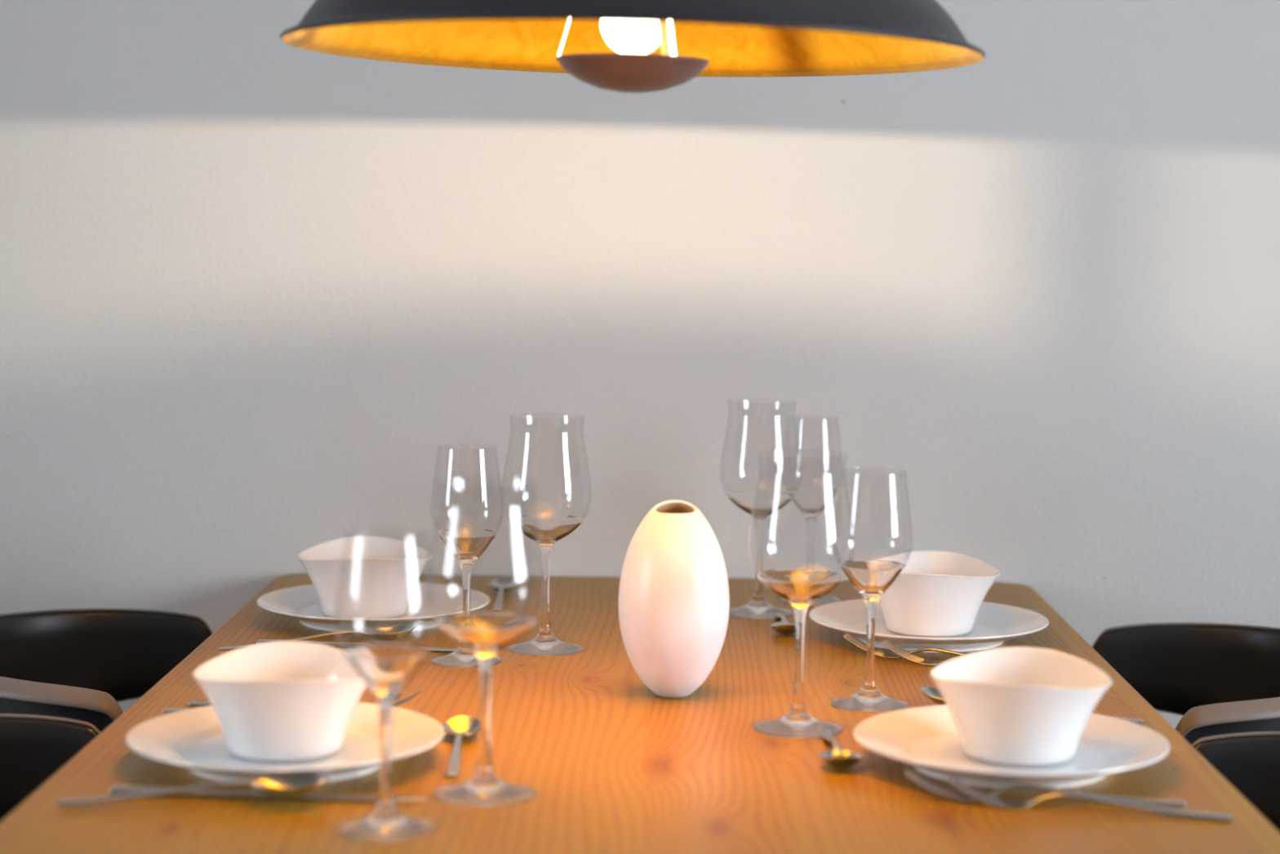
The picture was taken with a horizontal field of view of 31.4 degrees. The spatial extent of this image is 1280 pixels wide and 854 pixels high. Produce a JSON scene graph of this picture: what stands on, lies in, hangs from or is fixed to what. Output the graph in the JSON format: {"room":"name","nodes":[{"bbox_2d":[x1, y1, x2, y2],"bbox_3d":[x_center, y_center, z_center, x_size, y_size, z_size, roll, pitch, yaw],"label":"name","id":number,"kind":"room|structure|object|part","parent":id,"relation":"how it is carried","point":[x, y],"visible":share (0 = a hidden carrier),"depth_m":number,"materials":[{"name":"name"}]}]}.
{"room":"dining room","nodes":[
{"label":"dining room","id":0,"kind":"room"},
{"bbox_2d":[0,0,1279,728],"bbox_3d":[0.024,-0.305,3.045,4.840,2.500,0.120,1,5,1],"label":"wall","id":1,"kind":"structure","parent":0,"point":[265,300],"depth_m":3.00,"materials":[{"name":"paint"}]},
{"bbox_3d":[0.006,-1.381,0.431,4.840,0.100,5.140,1,5,1],"label":"ceiling","id":2,"kind":"structure","parent":0,"visible":0},
{"bbox_2d":[280,0,985,93],"bbox_3d":[0.000,-0.885,2.022,0.635,1.164,0.635,2,5,19],"label":"pendant lamp","id":3,"kind":"object","parent":2,"relation":"hanging from","point":[619,46],"visible":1,"depth_m":2.15,"materials":[{"name":"black metal"}]},
{"bbox_3d":[-0.004,-0.417,2.063,0.635,0.153,0.635,2,5,1],"label":"lamp shade","id":4,"kind":"part","parent":3,"relation":"part of","materials":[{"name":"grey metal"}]},
{"bbox_3d":[-0.007,-0.320,2.071,0.140,0.030,0.140,2,5,1],"label":"reflector dish","id":5,"kind":"part","parent":3,"relation":"part of","materials":[{"name":"brown metal"}]},
{"bbox_3d":[-0.023,1.209,0.658,4.840,0.100,5.140,1,5,1],"label":"floor","id":6,"kind":"structure","parent":0,"visible":0},
{"bbox_2d":[0,713,101,821],"bbox_3d":[-0.611,0.660,2.013,0.428,0.745,0.510,1,5,1],"label":"armchair","id":7,"kind":"object","parent":6,"relation":"on","point":[33,748],"visible":0.37,"depth_m":2.21,"materials":[{"name":"black leather"}]},
{"bbox_2d":[0,608,213,732],"bbox_3d":[-0.623,0.606,2.621,0.428,0.745,0.510,1,5,1],"label":"armchair","id":8,"kind":"object","parent":6,"relation":"on","point":[77,664],"visible":0.43,"depth_m":2.79,"materials":[{"name":"black leather"}]},
{"bbox_2d":[0,573,1279,853],"bbox_3d":[0.002,0.653,2.138,0.997,0.750,1.846,1,5,1],"label":"dining table","id":9,"kind":"object","parent":6,"relation":"on","point":[614,765],"visible":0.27,"depth_m":1.93,"materials":[{"name":"brown wood"}]},
{"bbox_2d":[57,770,333,804],"bbox_3d":[-0.352,0.287,1.807,0.215,0.019,0.043,-1,5,-6],"label":"soup spoon","id":10,"kind":"object","parent":9,"relation":"on","point":[297,784],"visible":1,"depth_m":1.80,"materials":[{"name":"silver metal"}]},
{"bbox_3d":[-0.380,0.290,1.804,0.159,0.014,0.012,-1,5,-6],"label":"handle","id":11,"kind":"part","parent":10,"relation":"part of","materials":[{"name":"silver metal"}]},
{"bbox_2d":[249,770,333,796],"bbox_3d":[-0.278,0.286,1.815,0.066,0.018,0.043,-1,5,-6],"label":"spoon bowl","id":12,"kind":"object","parent":10,"relation":"on","point":[297,784],"depth_m":1.82,"materials":[{"name":"silver metal"}]},
{"bbox_2d":[108,785,426,801],"bbox_3d":[-0.300,0.295,1.834,0.256,0.007,0.020,1,5,2],"label":"table knife","id":13,"kind":"object","parent":9,"relation":"on","point":[114,789],"visible":0.84,"depth_m":1.83,"materials":[{"name":"silver metal"}]},
{"bbox_3d":[-0.367,0.295,1.835,0.122,0.007,0.014,1,5,2],"label":"handle","id":14,"kind":"part","parent":13,"relation":"part of","materials":[{"name":"silver metal"}]},
{"bbox_3d":[-0.241,0.297,1.832,0.138,0.004,0.020,1,5,2],"label":"blade","id":15,"kind":"part","parent":13,"relation":"part of","materials":[{"name":"silver metal"}]},
{"bbox_2d":[162,692,403,713],"bbox_3d":[-0.338,0.261,2.147,0.226,0.021,0.026,1,5,1],"label":"fork","id":16,"kind":"object","parent":9,"relation":"on","point":[167,710],"visible":0.14,"depth_m":2.15,"materials":[{"name":"silver metal"}]},
{"bbox_3d":[-0.371,0.264,2.148,0.158,0.013,0.012,1,5,1],"label":"handle","id":17,"kind":"part","parent":16,"relation":"part of","materials":[{"name":"silver metal"}]},
{"bbox_2d":[125,702,444,782],"bbox_3d":[-0.305,0.276,1.962,0.271,0.026,0.271,2,5,10],"label":"dinner plate","id":18,"kind":"object","parent":9,"relation":"on","point":[193,739],"visible":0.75,"depth_m":1.96,"materials":[{"name":"white ceramic"}]},
{"bbox_2d":[192,640,367,760],"bbox_3d":[-0.306,0.238,1.962,0.156,0.082,0.148,0,5,-7],"label":"bowl","id":19,"kind":"object","parent":18,"relation":"on","point":[282,700],"visible":0.98,"depth_m":1.92,"materials":[{"name":"white ceramic"}]},
{"bbox_2d":[187,689,422,706],"bbox_3d":[-0.321,0.259,2.171,0.226,0.021,0.026,1,5,6],"label":"fork","id":20,"kind":"object","parent":9,"relation":"on","point":[399,702],"visible":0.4,"depth_m":2.17,"materials":[{"name":"silver metal"}]},
{"bbox_3d":[-0.354,0.262,2.175,0.158,0.013,0.012,1,5,6],"label":"handle","id":21,"kind":"part","parent":20,"relation":"part of","materials":[{"name":"silver metal"}]},
{"bbox_2d":[218,622,417,650],"bbox_3d":[-0.348,0.227,2.466,0.215,0.019,0.043,-2,5,-12],"label":"soup spoon","id":22,"kind":"object","parent":9,"relation":"on","point":[386,633],"visible":0.99,"depth_m":2.47,"materials":[{"name":"silver metal"}]},
{"bbox_3d":[-0.375,0.231,2.461,0.159,0.014,0.012,-2,5,-12],"label":"handle","id":23,"kind":"part","parent":22,"relation":"part of","materials":[{"name":"silver metal"}]},
{"bbox_2d":[359,622,417,641],"bbox_3d":[-0.275,0.225,2.481,0.066,0.018,0.043,-2,5,-12],"label":"spoon bowl","id":24,"kind":"object","parent":22,"relation":"on","point":[386,633],"depth_m":2.48,"materials":[{"name":"silver metal"}]},
{"bbox_2d":[256,639,457,651],"bbox_3d":[-0.292,0.239,2.483,0.256,0.007,0.020,1,5,5],"label":"table knife","id":25,"kind":"object","parent":9,"relation":"on","point":[335,644],"visible":0.23,"depth_m":2.48,"materials":[{"name":"silver metal"}]},
{"bbox_3d":[-0.358,0.237,2.489,0.122,0.007,0.014,1,5,5],"label":"handle","id":26,"kind":"part","parent":25,"relation":"part of","materials":[{"name":"silver metal"}]},
{"bbox_3d":[-0.233,0.241,2.479,0.138,0.004,0.020,1,5,5],"label":"blade","id":27,"kind":"part","parent":25,"relation":"part of","materials":[{"name":"silver metal"}]},
{"bbox_2d":[257,582,489,631],"bbox_3d":[-0.312,0.214,2.664,0.277,0.026,0.277,1,5,1],"label":"dinner plate","id":28,"kind":"object","parent":9,"relation":"on","point":[428,602],"visible":0.59,"depth_m":2.68,"materials":[{"name":"white ceramic"}]},
{"bbox_2d":[297,535,431,618],"bbox_3d":[-0.321,0.178,2.655,0.156,0.082,0.148,0,5,-7],"label":"bowl","id":29,"kind":"object","parent":28,"relation":"on","point":[362,576],"visible":0.96,"depth_m":2.61,"materials":[{"name":"white ceramic"}]},
{"bbox_2d":[336,643,435,841],"bbox_3d":[-0.194,0.194,1.735,0.078,0.230,0.078,1,5,1],"label":"wine glass","id":30,"kind":"object","parent":9,"relation":"on","point":[385,668],"visible":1,"depth_m":1.73,"materials":[{"name":"clear glass"}]},
{"bbox_3d":[-0.194,0.245,1.740,0.015,0.080,0.015,1,5,1],"label":"stem","id":31,"kind":"part","parent":30,"relation":"part of","materials":[{"name":"clear glass"}]},
{"bbox_2d":[343,643,429,697],"bbox_3d":[-0.193,0.142,1.731,0.078,0.126,0.078,1,5,1],"label":"bowl","id":32,"kind":"object","parent":30,"relation":"on","point":[385,668],"depth_m":1.72,"materials":[{"name":"clear glass"}]},
{"bbox_2d":[441,715,479,777],"bbox_3d":[-0.160,0.279,1.994,0.037,0.016,0.175,1,5,-1],"label":"spoon","id":33,"kind":"object","parent":9,"relation":"on","point":[460,727],"visible":0.95,"depth_m":2.04,"materials":[{"name":"silver metal"}]},
{"bbox_3d":[-0.160,0.282,1.973,0.012,0.014,0.133,1,5,-1],"label":"handle","id":34,"kind":"part","parent":33,"relation":"part of","materials":[{"name":"silver metal"}]},
{"bbox_2d":[441,715,479,739],"bbox_3d":[-0.161,0.274,2.055,0.037,0.016,0.052,1,5,-1],"label":"spoon bowl","id":35,"kind":"object","parent":33,"relation":"on","point":[466,725],"depth_m":2.07,"materials":[{"name":"silver metal"}]},
{"bbox_2d":[430,528,502,667],"bbox_3d":[-0.184,0.135,2.413,0.078,0.230,0.078,1,5,1],"label":"wine glass","id":36,"kind":"object","parent":9,"relation":"on","point":[466,545],"visible":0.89,"depth_m":2.40,"materials":[{"name":"clear glass"}]},
{"bbox_3d":[-0.184,0.186,2.417,0.015,0.080,0.015,1,5,1],"label":"stem","id":37,"kind":"part","parent":36,"relation":"part of","materials":[{"name":"clear glass"}]},
{"bbox_2d":[435,528,497,565],"bbox_3d":[-0.183,0.083,2.408,0.078,0.126,0.078,1,5,1],"label":"bowl","id":38,"kind":"object","parent":36,"relation":"on","point":[466,545],"depth_m":2.40,"materials":[{"name":"clear glass"}]},
{"bbox_2d":[432,612,537,807],"bbox_3d":[-0.125,0.172,1.843,0.099,0.257,0.099,1,5,1],"label":"wine glass","id":39,"kind":"object","parent":9,"relation":"on","point":[485,634],"visible":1,"depth_m":1.84,"materials":[{"name":"clear glass"}]},
{"bbox_3d":[-0.126,0.231,1.848,0.014,0.090,0.014,1,5,1],"label":"stem","id":40,"kind":"part","parent":39,"relation":"part of","materials":[{"name":"clear glass"}]},
{"bbox_2d":[434,612,537,657],"bbox_3d":[-0.124,0.115,1.838,0.099,0.143,0.099,1,5,1],"label":"bowl","id":41,"kind":"object","parent":39,"relation":"on","point":[485,634],"depth_m":1.83,"materials":[{"name":"clear glass"}]},
{"bbox_2d":[488,576,518,611],"bbox_3d":[-0.173,0.207,2.819,0.037,0.016,0.175,1,5,-1],"label":"spoon","id":42,"kind":"object","parent":9,"relation":"on","point":[502,584],"visible":1,"depth_m":2.87,"materials":[{"name":"silver metal"}]},
{"bbox_3d":[-0.172,0.209,2.798,0.012,0.014,0.133,1,5,-1],"label":"handle","id":43,"kind":"part","parent":42,"relation":"part of","materials":[{"name":"silver metal"}]},
{"bbox_2d":[488,576,518,592],"bbox_3d":[-0.173,0.201,2.880,0.037,0.016,0.052,1,5,-1],"label":"spoon bowl","id":44,"kind":"object","parent":42,"relation":"on","point":[508,584],"depth_m":2.89,"materials":[{"name":"silver metal"}]},
{"bbox_2d":[506,514,584,656],"bbox_3d":[-0.103,0.116,2.485,0.099,0.257,0.099,1,5,1],"label":"wine glass","id":45,"kind":"object","parent":9,"relation":"on","point":[545,530],"visible":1,"depth_m":2.48,"materials":[{"name":"clear glass"}]},
{"bbox_3d":[-0.103,0.175,2.490,0.014,0.090,0.014,1,5,1],"label":"stem","id":46,"kind":"part","parent":45,"relation":"part of","materials":[{"name":"clear glass"}]},
{"bbox_2d":[508,514,584,546],"bbox_3d":[-0.102,0.059,2.480,0.099,0.143,0.099,1,5,1],"label":"bowl","id":47,"kind":"object","parent":45,"relation":"on","point":[545,530],"depth_m":2.47,"materials":[{"name":"clear glass"}]},
{"bbox_2d":[617,499,729,697],"bbox_3d":[0.034,0.170,2.252,0.110,0.193,0.110,0,5,-5],"label":"vase","id":48,"kind":"object","parent":9,"relation":"on","point":[673,605],"visible":1,"depth_m":2.21,"materials":[{"name":"white ceramic"}]},
{"bbox_2d":[725,490,795,618],"bbox_3d":[0.145,0.097,2.735,0.099,0.257,0.099,1,5,1],"label":"wine glass","id":49,"kind":"object","parent":9,"relation":"on","point":[760,505],"visible":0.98,"depth_m":2.73,"materials":[{"name":"clear glass"}]},
{"bbox_3d":[0.144,0.156,2.740,0.014,0.090,0.014,1,5,1],"label":"stem","id":50,"kind":"part","parent":49,"relation":"part of","materials":[{"name":"clear glass"}]},
{"bbox_2d":[725,490,795,519],"bbox_3d":[0.145,0.040,2.730,0.099,0.143,0.099,1,5,1],"label":"bowl","id":51,"kind":"object","parent":49,"relation":"on","point":[760,505],"depth_m":2.72,"materials":[{"name":"clear glass"}]},
{"bbox_2d":[769,613,795,634],"bbox_3d":[0.166,0.224,2.660,0.037,0.016,0.165,1,5,-1],"label":"spoon","id":52,"kind":"object","parent":9,"relation":"on","point":[784,627],"visible":0.9,"depth_m":2.59,"materials":[{"name":"silver metal"}]},
{"bbox_3d":[0.166,0.223,2.681,0.012,0.014,0.123,1,5,-1],"label":"handle","id":53,"kind":"part","parent":52,"relation":"part of","materials":[{"name":"silver metal"}]},
{"bbox_2d":[769,622,795,634],"bbox_3d":[0.167,0.229,2.604,0.037,0.016,0.052,1,5,-1],"label":"spoon bowl","id":54,"kind":"object","parent":52,"relation":"on","point":[785,628],"depth_m":2.59,"materials":[{"name":"silver metal"}]},
{"bbox_2d":[752,568,845,737],"bbox_3d":[0.148,0.152,2.103,0.099,0.257,0.099,1,5,1],"label":"wine glass","id":55,"kind":"object","parent":9,"relation":"on","point":[800,588],"visible":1,"depth_m":2.10,"materials":[{"name":"clear glass"}]},
{"bbox_3d":[0.148,0.211,2.108,0.014,0.090,0.014,1,5,1],"label":"stem","id":56,"kind":"part","parent":55,"relation":"part of","materials":[{"name":"clear glass"}]},
{"bbox_2d":[755,568,845,608],"bbox_3d":[0.149,0.095,2.098,0.099,0.143,0.099,1,5,1],"label":"bowl","id":57,"kind":"object","parent":55,"relation":"on","point":[801,588],"depth_m":2.09,"materials":[{"name":"clear glass"}]},
{"bbox_2d":[779,487,839,604],"bbox_3d":[0.214,0.102,2.835,0.078,0.230,0.078,1,5,1],"label":"wine glass","id":58,"kind":"object","parent":9,"relation":"on","point":[811,502],"visible":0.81,"depth_m":2.83,"materials":[{"name":"clear glass"}]},
{"bbox_3d":[0.213,0.153,2.840,0.015,0.080,0.015,1,5,1],"label":"stem","id":59,"kind":"part","parent":58,"relation":"part of","materials":[{"name":"clear glass"}]},
{"bbox_2d":[785,487,837,518],"bbox_3d":[0.214,0.050,2.831,0.078,0.126,0.078,1,5,1],"label":"bowl","id":60,"kind":"object","parent":58,"relation":"on","point":[811,502],"depth_m":2.82,"materials":[{"name":"clear glass"}]},
{"bbox_2d":[819,728,862,767],"bbox_3d":[0.172,0.281,2.018,0.037,0.016,0.165,1,5,-1],"label":"spoon","id":61,"kind":"object","parent":9,"relation":"on","point":[837,757],"visible":1,"depth_m":1.97,"materials":[{"name":"silver metal"}]},
{"bbox_3d":[0.171,0.280,2.039,0.012,0.014,0.123,1,5,-1],"label":"handle","id":62,"kind":"part","parent":61,"relation":"part of","materials":[{"name":"silver metal"}]},
{"bbox_2d":[819,749,862,767],"bbox_3d":[0.173,0.285,1.961,0.037,0.016,0.052,1,5,-1],"label":"spoon bowl","id":63,"kind":"object","parent":61,"relation":"on","point":[834,757],"depth_m":1.95,"materials":[{"name":"silver metal"}]},
{"bbox_2d":[830,560,908,712],"bbox_3d":[0.226,0.157,2.214,0.078,0.230,0.078,1,5,1],"label":"wine glass","id":64,"kind":"object","parent":9,"relation":"on","point":[871,579],"visible":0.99,"depth_m":2.21,"materials":[{"name":"clear glass"}]},
{"bbox_3d":[0.225,0.208,2.219,0.015,0.080,0.015,1,5,1],"label":"stem","id":65,"kind":"part","parent":64,"relation":"part of","materials":[{"name":"clear glass"}]},
{"bbox_2d":[838,560,905,599],"bbox_3d":[0.226,0.105,2.210,0.078,0.126,0.078,1,5,1],"label":"bowl","id":66,"kind":"object","parent":64,"relation":"on","point":[871,578],"depth_m":2.20,"materials":[{"name":"clear glass"}]},
{"bbox_2d":[843,632,967,657],"bbox_3d":[0.331,0.242,2.451,0.226,0.021,0.026,3,5,21],"label":"fork","id":67,"kind":"object","parent":9,"relation":"on","point":[859,643],"visible":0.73,"depth_m":2.47,"materials":[{"name":"silver metal"}]},
{"bbox_3d":[0.362,0.247,2.439,0.158,0.013,0.012,3,5,21],"label":"handle","id":68,"kind":"part","parent":67,"relation":"part of","materials":[{"name":"silver metal"}]},
{"bbox_2d":[880,639,964,665],"bbox_3d":[0.367,0.246,2.411,0.226,0.021,0.026,3,5,22],"label":"fork","id":69,"kind":"object","parent":9,"relation":"on","point":[894,648],"visible":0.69,"depth_m":2.44,"materials":[{"name":"silver metal"}]},
{"bbox_3d":[0.398,0.251,2.399,0.158,0.013,0.012,3,5,22],"label":"handle","id":70,"kind":"part","parent":69,"relation":"part of","materials":[{"name":"silver metal"}]},
{"bbox_2d":[808,598,1048,652],"bbox_3d":[0.327,0.228,2.586,0.277,0.026,0.277,1,5,1],"label":"dinner plate","id":71,"kind":"object","parent":9,"relation":"on","point":[994,624],"visible":0.64,"depth_m":2.59,"materials":[{"name":"white ceramic"}]},
{"bbox_2d":[877,550,999,636],"bbox_3d":[0.330,0.191,2.586,0.156,0.082,0.148,2,5,11],"label":"bowl","id":72,"kind":"object","parent":71,"relation":"on","point":[936,593],"visible":0.9,"depth_m":2.54,"materials":[{"name":"white ceramic"}]},
{"bbox_2d":[853,704,1169,787],"bbox_3d":[0.321,0.281,1.976,0.277,0.026,0.277,1,5,1],"label":"dinner plate","id":73,"kind":"object","parent":9,"relation":"on","point":[926,738],"visible":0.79,"depth_m":1.98,"materials":[{"name":"white ceramic"}]},
{"bbox_2d":[929,646,1111,765],"bbox_3d":[0.330,0.244,1.976,0.156,0.082,0.148,2,5,17],"label":"bowl","id":74,"kind":"object","parent":73,"relation":"on","point":[1011,705],"visible":1,"depth_m":1.94,"materials":[{"name":"white ceramic"}]},
{"bbox_2d":[920,685,1144,724],"bbox_3d":[0.375,0.267,2.184,0.215,0.018,0.043,2,5,20],"label":"soup spoon","id":75,"kind":"object","parent":9,"relation":"on","point":[934,694],"visible":0.21,"depth_m":2.20,"materials":[{"name":"silver metal"}]},
{"bbox_2d":[920,685,946,705],"bbox_3d":[0.305,0.264,2.209,0.066,0.018,0.043,2,5,20],"label":"spoon bowl","id":76,"kind":"object","parent":75,"relation":"on","point":[934,694],"depth_m":2.22,"materials":[{"name":"silver metal"}]},
{"bbox_3d":[0.402,0.270,2.175,0.159,0.014,0.012,2,5,20],"label":"handle","id":77,"kind":"part","parent":75,"relation":"part of","materials":[{"name":"silver metal"}]},
{"bbox_2d":[905,768,1185,806],"bbox_3d":[0.329,0.294,1.851,0.226,0.021,0.026,1,5,5],"label":"fork","id":78,"kind":"object","parent":9,"relation":"on","point":[953,794],"visible":0.94,"depth_m":1.85,"materials":[{"name":"silver metal"}]},
{"bbox_3d":[0.363,0.299,1.849,0.158,0.013,0.012,1,5,5],"label":"handle","id":79,"kind":"part","parent":78,"relation":"part of","materials":[{"name":"silver metal"}]},
{"bbox_2d":[945,773,1232,820],"bbox_3d":[0.359,0.297,1.823,0.226,0.021,0.026,2,5,12],"label":"fork","id":80,"kind":"object","parent":9,"relation":"on","point":[985,797],"visible":1,"depth_m":1.82,"materials":[{"name":"silver metal"}]},
{"bbox_3d":[0.392,0.302,1.816,0.158,0.013,0.012,2,5,12],"label":"handle","id":81,"kind":"part","parent":80,"relation":"part of","materials":[{"name":"silver metal"}]},
{"bbox_2d":[1092,622,1279,744],"bbox_3d":[0.639,0.622,2.606,0.428,0.745,0.510,1,5,1],"label":"armchair","id":82,"kind":"object","parent":6,"relation":"on","point":[1222,678],"visible":0.44,"depth_m":2.78,"materials":[{"name":"black leather"}]},
{"bbox_2d":[1191,731,1279,832],"bbox_3d":[0.604,0.675,1.999,0.428,0.745,0.510,1,5,1],"label":"armchair","id":83,"kind":"object","parent":6,"relation":"on","point":[1250,762],"visible":0.24,"depth_m":2.19,"materials":[{"name":"black leather"}]}
]}

